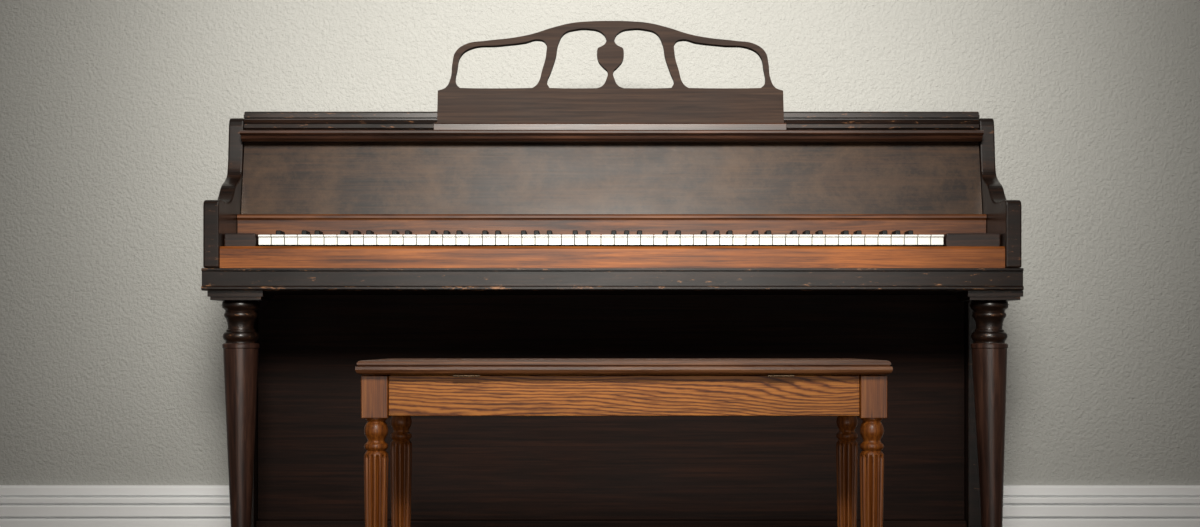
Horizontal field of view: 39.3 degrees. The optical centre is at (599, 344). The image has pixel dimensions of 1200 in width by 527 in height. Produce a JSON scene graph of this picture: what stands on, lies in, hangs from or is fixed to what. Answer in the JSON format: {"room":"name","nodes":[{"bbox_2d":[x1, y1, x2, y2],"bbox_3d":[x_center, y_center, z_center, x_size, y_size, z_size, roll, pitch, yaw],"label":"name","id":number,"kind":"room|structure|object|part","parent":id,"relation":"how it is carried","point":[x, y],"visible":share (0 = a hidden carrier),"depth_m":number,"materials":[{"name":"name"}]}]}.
{"room":"music room","nodes":[
{"label":"music room","id":0,"kind":"room"},
{"bbox_2d":[0,0,1199,484],"bbox_3d":[0.000,-0.830,3.650,7.000,2.700,0.100,0,0,0],"label":"wall","id":1,"kind":"structure","parent":0,"point":[115,115],"depth_m":3.60,"materials":[{"name":"off-white paint"},{"name":"textured plaster"}]},
{"bbox_2d":[0,485,1199,526],"bbox_3d":[0.000,0.410,3.583,7.000,0.220,0.034,0,0,0],"label":"baseboard","id":2,"kind":"structure","parent":1,"relation":"attached to","point":[20,505],"depth_m":3.58,"materials":[{"name":"white paint"}]},
{"bbox_3d":[0.000,0.545,1.100,7.000,0.050,5.200,0,0,0],"label":"floor","id":3,"kind":"structure","parent":0,"visible":0},
{"bbox_2d":[201,21,1023,526],"bbox_3d":[0.023,-0.050,3.266,1.456,1.140,0.594,0,0,0],"label":"upright piano","id":4,"kind":"object","parent":3,"relation":"on","point":[610,220],"visible":1,"depth_m":3.18,"materials":[{"name":"brown wood"}]},
{"bbox_3d":[-0.690,0.044,3.271,0.028,0.952,0.585,0,0,0],"label":"panel","id":5,"kind":"part","parent":4,"relation":"part of","materials":[{"name":"brown wood"}]},
{"bbox_3d":[-0.648,-0.050,3.032,0.098,0.093,0.098,0,0,0],"label":"leg","id":6,"kind":"part","parent":4,"relation":"part of","materials":[{"name":"brown wood"}]},
{"bbox_3d":[0.019,-0.411,3.166,0.663,0.015,0.021,0,0,0],"label":"desk foot rail","id":7,"kind":"part","parent":4,"relation":"part of","materials":[{"name":"brown wood"}]},
{"bbox_3d":[0.022,0.136,3.325,1.394,0.469,0.020,0,0,0],"label":"panel","id":8,"kind":"part","parent":4,"relation":"part of","materials":[{"name":"brown wood"}]},
{"bbox_3d":[0.022,-0.411,3.243,1.394,0.016,0.114,0,0,0],"label":"rail","id":9,"kind":"part","parent":4,"relation":"part of","materials":[{"name":"brown wood"}]},
{"bbox_3d":[0.022,0.407,3.417,1.394,0.126,0.255,0,0,0],"label":"rail","id":10,"kind":"part","parent":4,"relation":"part of","materials":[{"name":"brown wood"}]},
{"bbox_2d":[240,130,983,142],"bbox_3d":[0.022,-0.394,3.223,1.394,0.019,0.154,0,0,0],"label":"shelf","id":11,"kind":"object","parent":4,"relation":"attached to","point":[246,136],"depth_m":3.16,"materials":[{"name":"brown wood"}]},
{"bbox_3d":[0.022,-0.433,3.373,1.394,0.026,0.381,0,0,0],"label":"lid","id":12,"kind":"part","parent":4,"relation":"part of","materials":[{"name":"brown wood"}]},
{"bbox_3d":[0.022,-0.117,2.985,1.454,0.040,0.031,0,0,0],"label":"rail","id":13,"kind":"part","parent":4,"relation":"part of","materials":[{"name":"brown wood"}]},
{"bbox_3d":[0.703,-0.050,3.032,0.098,0.093,0.098,0,0,0],"label":"leg","id":14,"kind":"part","parent":4,"relation":"part of","materials":[{"name":"brown wood"}]},
{"bbox_3d":[0.734,0.044,3.271,0.028,0.952,0.585,0,0,0],"label":"panel","id":15,"kind":"part","parent":4,"relation":"part of","materials":[{"name":"brown wood"}]},
{"bbox_2d":[355,358,892,526],"bbox_3d":[0.034,0.271,2.513,0.750,0.498,0.345,0,0,0],"label":"piano bench","id":16,"kind":"object","parent":3,"relation":"on","point":[399,389],"visible":1,"depth_m":2.37,"materials":[{"name":"brown wood"}]},
{"bbox_3d":[-0.317,0.281,2.379,0.038,0.477,0.038,0,0,0],"label":"leg","id":17,"kind":"part","parent":16,"relation":"part of","materials":[{"name":"brown wood"}]},
{"bbox_3d":[-0.314,0.281,2.651,0.038,0.477,0.038,0,0,0],"label":"leg","id":18,"kind":"part","parent":16,"relation":"part of","materials":[{"name":"brown wood"}]},
{"bbox_3d":[0.033,0.032,2.513,0.749,0.020,0.345,0,0,0],"label":"lid","id":19,"kind":"part","parent":16,"relation":"part of","materials":[{"name":"brown wood"}]},
{"bbox_3d":[0.390,0.281,2.651,0.038,0.477,0.038,0,0,0],"label":"leg","id":20,"kind":"part","parent":16,"relation":"part of","materials":[{"name":"brown wood"}]},
{"bbox_3d":[0.385,0.281,2.379,0.038,0.477,0.038,0,0,0],"label":"leg","id":21,"kind":"part","parent":16,"relation":"part of","materials":[{"name":"brown wood"}]}
]}

